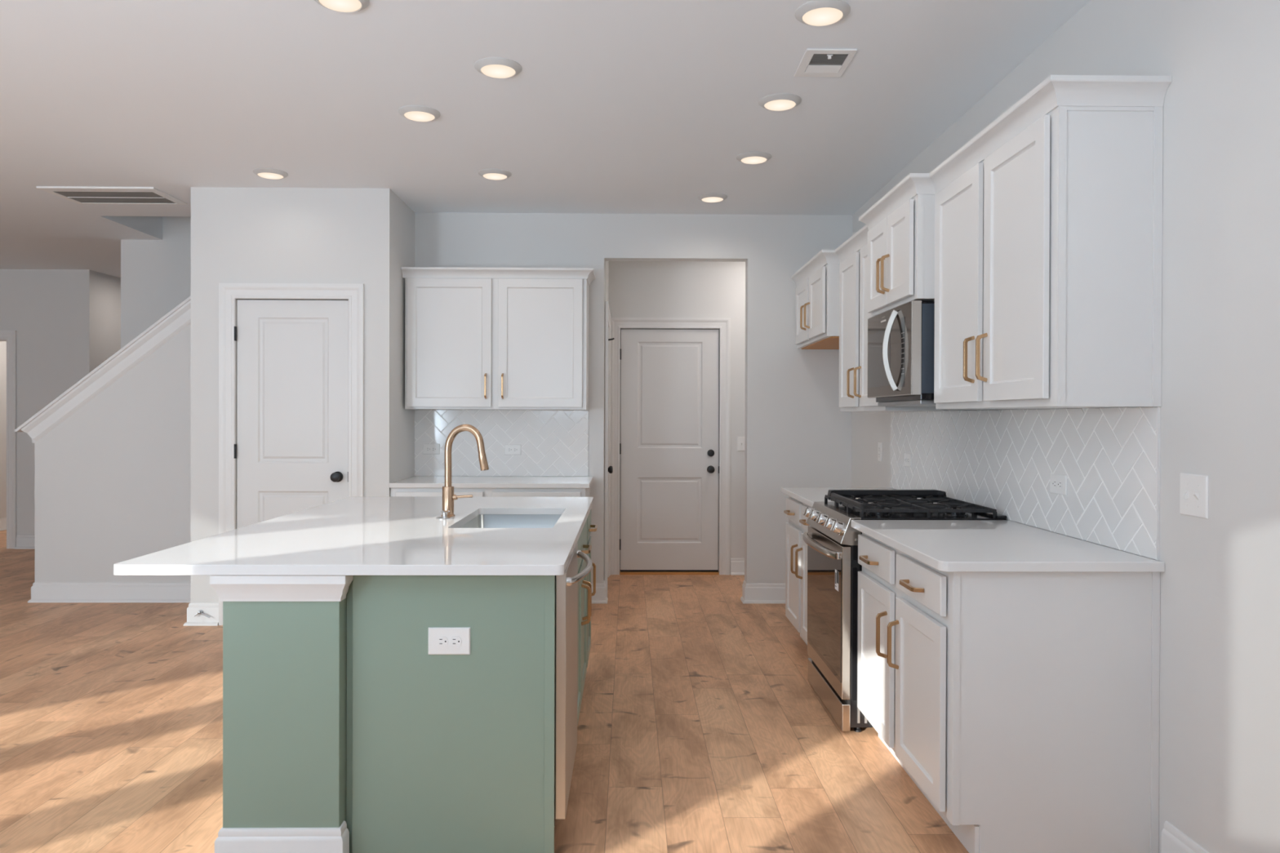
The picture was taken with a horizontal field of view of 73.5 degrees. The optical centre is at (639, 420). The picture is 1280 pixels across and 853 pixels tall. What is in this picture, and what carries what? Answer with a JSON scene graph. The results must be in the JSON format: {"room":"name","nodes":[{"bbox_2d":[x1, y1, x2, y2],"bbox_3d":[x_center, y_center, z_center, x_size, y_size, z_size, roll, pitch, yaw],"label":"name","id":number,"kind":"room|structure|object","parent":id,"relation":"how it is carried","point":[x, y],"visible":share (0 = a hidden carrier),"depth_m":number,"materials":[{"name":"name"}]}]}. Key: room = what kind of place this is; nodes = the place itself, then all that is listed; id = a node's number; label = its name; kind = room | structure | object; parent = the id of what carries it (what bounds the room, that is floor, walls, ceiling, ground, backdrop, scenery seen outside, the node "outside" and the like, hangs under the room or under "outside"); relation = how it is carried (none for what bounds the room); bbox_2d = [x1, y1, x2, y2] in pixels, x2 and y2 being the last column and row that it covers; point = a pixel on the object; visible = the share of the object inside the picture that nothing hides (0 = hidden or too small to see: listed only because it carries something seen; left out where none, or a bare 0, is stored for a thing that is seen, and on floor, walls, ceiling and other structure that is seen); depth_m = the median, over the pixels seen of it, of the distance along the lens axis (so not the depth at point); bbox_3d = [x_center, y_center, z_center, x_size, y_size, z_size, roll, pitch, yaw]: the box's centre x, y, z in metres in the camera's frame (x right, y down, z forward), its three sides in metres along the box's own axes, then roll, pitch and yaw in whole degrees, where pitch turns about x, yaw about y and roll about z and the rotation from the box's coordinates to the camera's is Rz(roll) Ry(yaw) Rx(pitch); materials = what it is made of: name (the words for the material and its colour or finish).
{"room":"kitchen","nodes":[
{"label":"kitchen","id":0,"kind":"room"},
{"bbox_2d":[0,341,6,518],"bbox_3d":[-7.384,-0.124,9.550,0.120,2.764,1.910,0,0,-1],"label":"wall","id":1,"kind":"structure","parent":0,"point":[2,344],"depth_m":9.87,"materials":[{"name":"white paint"}]},
{"bbox_2d":[0,517,6,530],"bbox_3d":[-7.313,1.190,9.566,0.030,0.138,1.890,0,0,-1],"label":"baseboard","id":2,"kind":"structure","parent":1,"relation":"attached to","point":[2,521],"depth_m":9.86,"materials":[{"name":"white paint"}]},
{"bbox_2d":[0,269,97,534],"bbox_3d":[-6.584,-0.117,8.545,2.255,2.764,0.120,0,0,-1],"label":"wall","id":3,"kind":"structure","parent":0,"point":[53,313],"depth_m":8.49,"materials":[{"name":"white paint"}]},
{"bbox_2d":[0,330,17,548],"bbox_3d":[-6.692,0.187,8.474,1.048,2.157,0.021,0,0,-1],"label":"trim","id":4,"kind":"structure","parent":3,"relation":"attached to","point":[11,336],"depth_m":8.48,"materials":[{"name":"white paint"}]},
{"bbox_2d":[14,534,35,549],"bbox_3d":[-5.807,1.196,9.086,0.740,0.138,1.230,0,0,-1],"label":"baseboard","id":5,"kind":"structure","parent":3,"relation":"attached to","point":[23,541],"depth_m":8.48,"materials":[{"name":"white paint"}]},
{"bbox_2d":[97,271,120,366],"bbox_3d":[-5.529,-0.118,9.574,0.120,2.764,1.910,0,0,-1],"label":"wall","id":6,"kind":"structure","parent":0,"point":[108,286],"depth_m":8.80,"materials":[{"name":"white paint"}]},
{"bbox_2d":[120,216,191,348],"bbox_3d":[-2.975,-1.018,7.115,2.570,4.600,0.124,0,0,-1],"label":"wall","id":7,"kind":"structure","parent":0,"point":[156,274],"depth_m":7.04,"materials":[{"name":"white paint"}]},
{"bbox_2d":[190,186,395,603],"bbox_3d":[-2.214,-0.090,5.486,1.250,2.764,0.120,0,0,-1],"label":"wall","id":8,"kind":"structure","parent":0,"point":[239,235],"depth_m":5.42,"materials":[{"name":"white paint"}]},
{"bbox_2d":[234,299,348,528],"bbox_3d":[-2.206,0.258,5.424,0.725,2.044,0.102,0,0,-1],"label":"door","id":9,"kind":"structure","parent":8,"relation":"in","point":[291,447],"depth_m":5.44,"materials":[{"name":"white paint"}]},
{"bbox_2d":[218,283,364,625],"bbox_3d":[-2.201,0.214,5.417,0.904,2.157,0.021,0,0,-1],"label":"trim","id":10,"kind":"structure","parent":8,"relation":"attached to","point":[228,292],"depth_m":5.41,"materials":[{"name":"white paint"}]},
{"bbox_2d":[394,194,414,481],"bbox_3d":[-1.653,-0.090,5.815,0.120,2.764,0.522,0,0,-1],"label":"wall","id":11,"kind":"structure","parent":0,"point":[404,254],"depth_m":5.72,"materials":[{"name":"white paint"}]},
{"bbox_2d":[34,212,852,583],"bbox_3d":[-1.389,-0.091,6.154,5.792,2.764,0.149,0,0,-1],"label":"wall","id":12,"kind":"structure","parent":0,"point":[797,434],"depth_m":6.09,"materials":[{"name":"white paint"}]},
{"bbox_2d":[14,295,191,443],"bbox_3d":[-3.599,-0.446,6.121,1.518,1.210,0.154,0,0,-1],"label":"trim","id":13,"kind":"structure","parent":12,"relation":"attached to","point":[180,319],"depth_m":6.06,"materials":[{"name":"white paint"}]},
{"bbox_2d":[27,582,190,602],"bbox_3d":[-3.585,1.216,6.131,1.467,0.138,0.150,0,0,-1],"label":"baseboard","id":14,"kind":"structure","parent":12,"relation":"attached to","point":[41,592],"depth_m":6.07,"materials":[{"name":"white paint"}]},
{"bbox_2d":[400,266,595,409],"bbox_3d":[-0.953,-0.548,5.886,1.276,0.942,0.391,0,0,-1],"label":"upper cabinet","id":15,"kind":"object","parent":12,"relation":"attached to","point":[476,338],"visible":1,"depth_m":5.74,"materials":[{"name":"white paint"}]},
{"bbox_2d":[414,409,588,476],"bbox_3d":[-0.982,0.159,6.082,1.230,0.470,0.006,0,0,-1],"label":"tile backsplash","id":16,"kind":"structure","parent":12,"relation":"attached to","point":[553,442],"depth_m":6.08,"materials":[{"name":"white tile"}]},
{"bbox_2d":[422,444,439,454],"bbox_3d":[-1.476,0.201,6.068,0.118,0.073,0.008,0,0,-1],"label":"electrical outlet","id":17,"kind":"object","parent":16,"relation":"attached to","point":[428,449],"visible":1,"depth_m":6.07,"materials":[{"name":"white plastic"}]},
{"bbox_2d":[504,444,520,454],"bbox_3d":[-0.901,0.206,6.076,0.118,0.073,0.008,0,0,-1],"label":"electrical outlet","id":18,"kind":"object","parent":16,"relation":"attached to","point":[508,449],"visible":1,"depth_m":6.07,"materials":[{"name":"white plastic"}]},
{"bbox_2d":[740,580,785,604],"bbox_3d":[1.107,1.229,6.163,0.754,0.138,0.150,0,0,-1],"label":"baseboard","id":19,"kind":"structure","parent":12,"relation":"attached to","point":[752,593],"depth_m":6.10,"materials":[{"name":"white paint"}]},
{"bbox_2d":[0,529,968,852],"bbox_3d":[-3.069,1.352,4.967,9.500,0.120,11.500,0,0,-1],"label":"floor","id":20,"kind":"structure","parent":0,"point":[702,727],"depth_m":3.52,"materials":[{"name":"brown wood"}]},
{"bbox_2d":[209,575,555,852],"bbox_3d":[-0.753,0.872,3.474,0.977,0.867,2.040,0,0,-1],"label":"kitchen island","id":21,"kind":"object","parent":20,"relation":"on","point":[343,733],"visible":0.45,"depth_m":2.52,"materials":[{"name":"green paint"}]},
{"bbox_2d":[113,496,593,575],"bbox_3d":[-0.875,0.422,3.490,1.286,0.030,2.087,0,0,-1],"label":"island countertop","id":22,"kind":"structure","parent":21,"relation":"on","point":[351,535],"depth_m":2.82,"materials":[{"name":"white stone"}]},
{"bbox_2d":[435,510,453,519],"bbox_3d":[-0.809,0.390,3.558,0.072,0.033,0.072,0,0,-1],"label":"switch","id":23,"kind":"object","parent":22,"relation":"on","point":[444,517],"visible":1,"depth_m":3.54,"materials":[{"name":"silver metal"}]},
{"bbox_2d":[440,424,488,516],"bbox_3d":[-0.744,0.210,3.650,0.202,0.392,0.057,0,0,-1],"label":"faucet","id":24,"kind":"object","parent":22,"relation":"on","point":[448,496],"visible":0.98,"depth_m":3.63,"materials":[{"name":"gold metal"}]},
{"bbox_2d":[459,514,561,528],"bbox_3d":[-0.539,0.541,3.624,0.462,0.209,0.775,0,0,-1],"label":"sink","id":25,"kind":"object","parent":22,"relation":"in","point":[482,521],"visible":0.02,"depth_m":3.98,"materials":[{"name":"silver metal"}]},
{"bbox_2d":[428,627,470,654],"bbox_3d":[-0.561,0.648,2.520,0.123,0.080,0.008,0,0,-1],"label":"electrical outlet","id":26,"kind":"object","parent":21,"relation":"attached to","point":[442,641],"visible":1,"depth_m":2.52,"materials":[{"name":"white plastic"}]},
{"bbox_2d":[436,636,448,646],"bbox_3d":[-0.580,0.648,2.518,0.034,0.029,0.004,0,0,-1],"label":"receptacle","id":27,"kind":"object","parent":26,"relation":"attached to","point":[441,641],"depth_m":2.52,"materials":[{"name":"white plastic"}]},
{"bbox_2d":[449,636,461,646],"bbox_3d":[-0.541,0.648,2.518,0.034,0.029,0.004,0,0,-1],"label":"receptacle","id":28,"kind":"object","parent":26,"relation":"attached to","point":[454,641],"depth_m":2.52,"materials":[{"name":"white plastic"}]},
{"bbox_2d":[390,487,590,536],"bbox_3d":[-0.973,0.861,5.747,1.241,0.866,0.683,0,0,-1],"label":"base cabinet","id":29,"kind":"object","parent":20,"relation":"on","point":[476,492],"visible":0.04,"depth_m":5.46,"materials":[{"name":"white paint"}]},
{"bbox_2d":[389,475,593,488],"bbox_3d":[-0.960,0.411,5.763,1.267,0.030,0.646,0,0,-1],"label":"countertop","id":30,"kind":"structure","parent":29,"relation":"on","point":[416,482],"depth_m":5.53,"materials":[{"name":"white stone"}]},
{"bbox_2d":[554,543,592,826],"bbox_3d":[-0.504,0.877,2.841,0.690,0.864,0.592,0,0,-1],"label":"dishwasher","id":31,"kind":"object","parent":20,"relation":"on","point":[566,584],"visible":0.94,"depth_m":2.57,"materials":[{"name":"silver metal"}]},
{"bbox_2d":[577,520,591,725],"bbox_3d":[-0.534,0.872,3.590,0.658,0.866,0.895,0,0,-1],"label":"base cabinet","id":32,"kind":"object","parent":20,"relation":"on","point":[583,619],"visible":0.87,"depth_m":3.57,"materials":[{"name":"green paint"}]},
{"bbox_2d":[585,510,597,666],"bbox_3d":[-0.543,0.869,4.268,0.658,0.866,0.458,0,0,-1],"label":"base cabinet","id":33,"kind":"object","parent":20,"relation":"on","point":[589,526],"visible":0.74,"depth_m":4.21,"materials":[{"name":"green paint"}]},
{"bbox_2d":[783,496,811,644],"bbox_3d":[1.182,0.872,4.732,0.681,0.866,0.915,0,0,-1],"label":"base cabinet","id":34,"kind":"object","parent":20,"relation":"on","point":[796,548],"visible":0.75,"depth_m":4.79,"materials":[{"name":"white paint"}]},
{"bbox_2d":[781,487,920,507],"bbox_3d":[1.192,0.422,4.736,0.663,0.030,0.933,0,0,-1],"label":"countertop","id":35,"kind":"structure","parent":34,"relation":"on","point":[806,495],"depth_m":4.89,"materials":[{"name":"white stone"}]},
{"bbox_2d":[802,489,1006,732],"bbox_3d":[1.147,0.824,3.915,0.753,0.970,0.694,0,0,-1],"label":"gas range","id":36,"kind":"object","parent":20,"relation":"on","point":[831,540],"visible":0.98,"depth_m":3.73,"materials":[{"name":"silver metal"}]},
{"bbox_2d":[835,569,838,591],"bbox_3d":[0.837,0.679,3.649,0.001,0.084,0.060,0,0,-1],"label":"sticker","id":37,"kind":"object","parent":36,"relation":"attached to","point":[836,571],"visible":1,"depth_m":3.65,"materials":[{"name":"white paper"}]},
{"bbox_2d":[825,502,1006,519],"bbox_3d":[1.203,0.409,3.915,0.639,0.007,0.691,0,0,-1],"label":"cooktop","id":38,"kind":"object","parent":36,"relation":"in","point":[841,511],"depth_m":3.65,"materials":[{"name":"black metal"}]},
{"bbox_2d":[857,533,1159,852],"bbox_3d":[1.204,0.880,3.058,0.681,0.866,1.004,0,0,-1],"label":"base cabinet","id":39,"kind":"object","parent":20,"relation":"on","point":[1024,707],"visible":0.94,"depth_m":2.56,"materials":[{"name":"white paint"}]},
{"bbox_2d":[851,520,1164,572],"bbox_3d":[1.213,0.430,3.045,0.665,0.030,1.029,0,0,-1],"label":"countertop","id":40,"kind":"structure","parent":39,"relation":"on","point":[943,545],"depth_m":2.81,"materials":[{"name":"white stone"}]},
{"bbox_2d":[0,0,1089,278],"bbox_3d":[-3.060,-1.582,4.954,9.500,0.220,11.500,0,0,-1],"label":"ceiling","id":41,"kind":"structure","parent":0,"point":[612,106],"depth_m":3.93,"materials":[{"name":"white paint"}]},
{"bbox_2d":[36,186,186,204],"bbox_3d":[-3.437,-1.470,5.609,0.735,0.012,0.410,0,0,-1],"label":"ceiling vent","id":42,"kind":"object","parent":41,"relation":"in","point":[77,194],"visible":1,"depth_m":5.59,"materials":[{"name":"white plastic"}]},
{"bbox_2d":[253,168,288,179],"bbox_3d":[-2.191,-1.459,5.088,0.194,0.022,0.194,0,0,-1],"label":"recessed light","id":43,"kind":"object","parent":41,"relation":"in","point":[267,173],"visible":1,"depth_m":5.05,"materials":[{"name":"grey plastic"}]},
{"bbox_2d":[257,172,283,179],"bbox_3d":[-2.191,-1.459,5.088,0.141,0.022,0.141,0,0,-1],"label":"diffuser","id":44,"kind":"object","parent":43,"relation":"attached to","point":[273,175],"depth_m":5.07,"materials":[{"name":"white plastic"}]},
{"bbox_2d":[314,0,369,12],"bbox_3d":[-1.032,-1.446,2.952,0.194,0.022,0.194,0,0,-1],"label":"recessed light","id":45,"kind":"object","parent":41,"relation":"in","point":[340,6],"visible":1,"depth_m":2.97,"materials":[{"name":"grey plastic"}]},
{"bbox_2d":[398,105,440,121],"bbox_3d":[-1.047,-1.452,4.072,0.194,0.022,0.194,0,0,-1],"label":"recessed light","id":46,"kind":"object","parent":41,"relation":"in","point":[414,113],"visible":1,"depth_m":4.03,"materials":[{"name":"grey plastic"}]},
{"bbox_2d":[404,111,434,121],"bbox_3d":[-1.047,-1.452,4.072,0.141,0.022,0.141,0,0,-1],"label":"diffuser","id":47,"kind":"object","parent":46,"relation":"attached to","point":[417,116],"depth_m":4.06,"materials":[{"name":"white plastic"}]},
{"bbox_2d":[478,168,511,180],"bbox_3d":[-0.860,-1.456,5.089,0.194,0.022,0.194,0,0,-1],"label":"recessed light","id":48,"kind":"object","parent":41,"relation":"in","point":[491,174],"visible":1,"depth_m":5.05,"materials":[{"name":"grey plastic"}]},
{"bbox_2d":[483,173,506,179],"bbox_3d":[-0.860,-1.456,5.089,0.141,0.022,0.141,0,0,-1],"label":"diffuser","id":49,"kind":"object","parent":48,"relation":"attached to","point":[487,175],"depth_m":5.07,"materials":[{"name":"white plastic"}]},
{"bbox_2d":[474,57,521,78],"bbox_3d":[-0.585,-1.448,3.538,0.194,0.022,0.194,0,0,-1],"label":"recessed light","id":50,"kind":"object","parent":41,"relation":"in","point":[491,67],"visible":1,"depth_m":3.50,"materials":[{"name":"grey plastic"}]},
{"bbox_2d":[480,64,515,78],"bbox_3d":[-0.585,-1.448,3.538,0.141,0.022,0.141,0,0,-1],"label":"diffuser","id":51,"kind":"object","parent":50,"relation":"attached to","point":[495,71],"depth_m":3.52,"materials":[{"name":"white plastic"}]},
{"bbox_2d":[697,192,727,202],"bbox_3d":[0.474,-1.454,5.616,0.194,0.022,0.194,0,0,-1],"label":"recessed light","id":52,"kind":"object","parent":41,"relation":"in","point":[707,197],"visible":1,"depth_m":5.57,"materials":[{"name":"grey plastic"}]},
{"bbox_2d":[702,196,723,202],"bbox_3d":[0.474,-1.454,5.616,0.141,0.022,0.141,0,0,-1],"label":"diffuser","id":53,"kind":"object","parent":52,"relation":"attached to","point":[707,199],"depth_m":5.60,"materials":[{"name":"white plastic"}]},
{"bbox_2d":[736,151,771,164],"bbox_3d":[0.630,-1.450,4.751,0.194,0.022,0.194,0,0,-1],"label":"recessed light","id":54,"kind":"object","parent":41,"relation":"in","point":[748,157],"visible":1,"depth_m":4.71,"materials":[{"name":"grey plastic"}]},
{"bbox_2d":[741,156,766,164],"bbox_3d":[0.630,-1.450,4.751,0.141,0.022,0.141,0,0,-1],"label":"diffuser","id":55,"kind":"object","parent":54,"relation":"attached to","point":[748,160],"depth_m":4.74,"materials":[{"name":"white plastic"}]},
{"bbox_2d":[758,93,801,111],"bbox_3d":[0.638,-1.446,3.912,0.194,0.022,0.194,0,0,-1],"label":"recessed light","id":56,"kind":"object","parent":41,"relation":"in","point":[780,101],"visible":1,"depth_m":3.87,"materials":[{"name":"grey plastic"}]},
{"bbox_2d":[764,99,795,111],"bbox_3d":[0.638,-1.446,3.912,0.141,0.022,0.141,0,0,-1],"label":"diffuser","id":57,"kind":"object","parent":56,"relation":"attached to","point":[770,104],"depth_m":3.90,"materials":[{"name":"white plastic"}]},
{"bbox_2d":[795,0,850,26],"bbox_3d":[0.649,-1.442,3.048,0.194,0.022,0.194,0,0,-1],"label":"recessed light","id":58,"kind":"object","parent":41,"relation":"in","point":[815,12],"visible":1,"depth_m":3.02,"materials":[{"name":"grey plastic"}]},
{"bbox_2d":[802,7,842,26],"bbox_3d":[0.649,-1.442,3.048,0.141,0.022,0.141,0,0,-1],"label":"diffuser","id":59,"kind":"object","parent":58,"relation":"attached to","point":[813,16],"depth_m":3.03,"materials":[{"name":"white plastic"}]},
{"bbox_2d":[794,48,857,76],"bbox_3d":[0.748,-1.444,3.481,0.198,0.020,0.265,0,0,-1],"label":"ceiling vent","id":60,"kind":"object","parent":41,"relation":"in","point":[837,57],"visible":1,"depth_m":3.47,"materials":[{"name":"white plastic"}]},
{"bbox_2d":[604,261,608,580],"bbox_3d":[-0.319,-0.090,6.700,0.120,2.764,0.973,0,0,-1],"label":"wall","id":61,"kind":"structure","parent":0,"point":[606,263],"depth_m":6.22,"materials":[{"name":"white paint"}]},
{"bbox_2d":[591,580,608,604],"bbox_3d":[-0.293,1.225,6.144,0.124,0.138,0.150,0,0,-1],"label":"baseboard","id":62,"kind":"structure","parent":61,"relation":"attached to","point":[600,597],"depth_m":6.08,"materials":[{"name":"white paint"}]},
{"bbox_2d":[604,301,611,597],"bbox_3d":[-0.249,0.213,6.678,0.021,2.157,0.950,0,0,-1],"label":"trim","id":63,"kind":"structure","parent":61,"relation":"attached to","point":[608,318],"depth_m":6.21,"materials":[{"name":"white paint"}]},
{"bbox_2d":[608,337,614,473],"bbox_3d":[-0.250,0.258,6.659,0.112,2.044,0.789,0,0,-1],"label":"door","id":64,"kind":"structure","parent":61,"relation":"in","point":[610,468],"depth_m":6.33,"materials":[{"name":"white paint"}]},
{"bbox_2d":[608,261,745,574],"bbox_3d":[-0.019,-0.092,7.250,3.350,2.764,0.120,0,0,-1],"label":"wall","id":65,"kind":"structure","parent":0,"point":[637,289],"depth_m":7.19,"materials":[{"name":"white paint"}]},
{"bbox_2d":[619,328,719,571],"bbox_3d":[0.245,0.252,7.193,0.842,2.038,0.102,0,0,-1],"label":"door","id":66,"kind":"structure","parent":65,"relation":"in","point":[668,445],"depth_m":7.21,"materials":[{"name":"white paint"}]},
{"bbox_2d":[619,571,719,574],"bbox_3d":[0.246,1.282,7.244,0.833,0.018,0.112,0,0,-1],"label":"threshold","id":67,"kind":"object","parent":65,"relation":"attached to","point":[620,572],"depth_m":7.19,"materials":[{"name":"brown wood"}]},
{"bbox_2d":[610,317,730,574],"bbox_3d":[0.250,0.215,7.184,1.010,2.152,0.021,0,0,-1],"label":"trim","id":68,"kind":"structure","parent":65,"relation":"attached to","point":[723,324],"depth_m":7.18,"materials":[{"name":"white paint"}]},
{"bbox_2d":[730,558,744,575],"bbox_3d":[1.127,1.225,7.196,0.732,0.138,0.030,0,0,-1],"label":"baseboard","id":69,"kind":"structure","parent":65,"relation":"attached to","point":[737,565],"depth_m":7.19,"materials":[{"name":"white paint"}]},
{"bbox_2d":[737,436,745,450],"bbox_3d":[0.853,0.193,7.194,0.070,0.118,0.017,0,0,-1],"label":"light switch","id":70,"kind":"object","parent":65,"relation":"attached to","point":[740,440],"visible":0.94,"depth_m":7.20,"materials":[{"name":"white plastic"}]},
{"bbox_2d":[851,0,1279,852],"bbox_3d":[1.626,-0.067,2.769,0.150,2.764,6.937,0,0,-1],"label":"wall","id":71,"kind":"structure","parent":0,"point":[1220,689],"depth_m":2.34,"materials":[{"name":"white paint"}]},
{"bbox_2d":[791,249,839,349],"bbox_3d":[1.289,-0.764,5.617,0.452,0.519,0.974,0,0,-1],"label":"upper cabinet","id":72,"kind":"object","parent":71,"relation":"attached to","point":[817,282],"visible":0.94,"depth_m":5.38,"materials":[{"name":"white paint"}]},
{"bbox_2d":[877,442,881,462],"bbox_3d":[1.512,0.198,5.412,0.008,0.118,0.073,0,0,-1],"label":"electrical outlet","id":73,"kind":"object","parent":71,"relation":"attached to","point":[879,444],"visible":1,"depth_m":5.40,"materials":[{"name":"white plastic"}]},
{"bbox_2d":[835,224,947,411],"bbox_3d":[1.340,-0.536,4.720,0.373,0.967,0.910,0,0,-1],"label":"upper cabinet","id":74,"kind":"object","parent":71,"relation":"attached to","point":[852,254],"visible":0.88,"depth_m":4.75,"materials":[{"name":"white paint"}]},
{"bbox_2d":[858,173,935,317],"bbox_3d":[1.312,-0.762,3.914,0.452,0.507,0.788,0,0,-1],"label":"upper cabinet","id":75,"kind":"object","parent":71,"relation":"attached to","point":[900,224],"visible":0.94,"depth_m":3.70,"materials":[{"name":"white paint"}]},
{"bbox_2d":[867,300,935,406],"bbox_3d":[1.298,-0.286,3.916,0.455,0.434,0.659,0,0,-1],"label":"microwave","id":76,"kind":"object","parent":75,"relation":"attached to","point":[900,339],"visible":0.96,"depth_m":3.72,"materials":[{"name":"silver metal"}]},
{"bbox_2d":[890,406,1160,559],"bbox_3d":[1.532,0.182,3.871,0.008,0.458,2.620,0,0,-1],"label":"tile backsplash","id":77,"kind":"structure","parent":71,"relation":"attached to","point":[1002,460],"depth_m":3.23,"materials":[{"name":"white tile"}]},
{"bbox_2d":[903,453,911,466],"bbox_3d":[1.512,0.223,4.849,0.008,0.073,0.118,0,0,-1],"label":"electrical outlet","id":78,"kind":"object","parent":77,"relation":"attached to","point":[907,457],"visible":1,"depth_m":4.83,"materials":[{"name":"white plastic"}]},
{"bbox_2d":[1049,473,1066,495],"bbox_3d":[1.534,0.233,3.149,0.008,0.073,0.118,0,0,-1],"label":"electrical outlet","id":79,"kind":"object","parent":77,"relation":"attached to","point":[1058,482],"visible":1,"depth_m":3.14,"materials":[{"name":"white plastic"}]},
{"bbox_2d":[1052,480,1057,488],"bbox_3d":[1.533,0.233,3.169,0.004,0.029,0.034,0,0,-1],"label":"receptacle","id":80,"kind":"object","parent":79,"relation":"attached to","point":[1054,482],"depth_m":3.17,"materials":[{"name":"white plastic"}]},
{"bbox_2d":[1057,480,1062,488],"bbox_3d":[1.533,0.233,3.130,0.004,0.029,0.034,0,0,-1],"label":"receptacle","id":81,"kind":"object","parent":79,"relation":"attached to","point":[1060,483],"depth_m":3.13,"materials":[{"name":"white plastic"}]},
{"bbox_2d":[928,75,1172,409],"bbox_3d":[1.362,-0.528,3.038,0.373,0.967,1.056,0,0,-1],"label":"upper cabinet","id":82,"kind":"object","parent":71,"relation":"attached to","point":[1048,220],"visible":1,"depth_m":2.56,"materials":[{"name":"white paint"}]},
{"bbox_2d":[1161,821,1208,852],"bbox_3d":[1.556,1.254,0.996,0.030,0.138,3.060,0,0,-1],"label":"baseboard","id":83,"kind":"structure","parent":71,"relation":"attached to","point":[1173,840],"depth_m":2.46,"materials":[{"name":"white paint"}]},
{"bbox_2d":[1179,472,1208,519],"bbox_3d":[1.547,0.209,2.405,0.017,0.118,0.116,0,0,-1],"label":"light switch","id":84,"kind":"object","parent":71,"relation":"attached to","point":[1193,488],"visible":1,"depth_m":2.40,"materials":[{"name":"white plastic"}]},
{"bbox_3d":[-2.784,-0.094,5.875,0.120,2.764,0.671,0,0,-1],"label":"wall","id":85,"kind":"structure","parent":0,"visible":0},
{"bbox_2d":[183,603,218,626],"bbox_3d":[-2.769,1.220,5.746,0.214,0.138,0.701,0,0,-1],"label":"baseboard","id":86,"kind":"structure","parent":85,"relation":"attached to","point":[211,610],"depth_m":5.41,"materials":[{"name":"white paint"}]},
{"bbox_2d":[193,609,210,617],"bbox_3d":[-2.753,1.216,5.395,0.102,0.048,0.030,0,0,-1],"label":"door stop","id":87,"kind":"object","parent":85,"relation":"attached to","point":[200,611],"visible":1,"depth_m":5.39,"materials":[{"name":"silver metal"}]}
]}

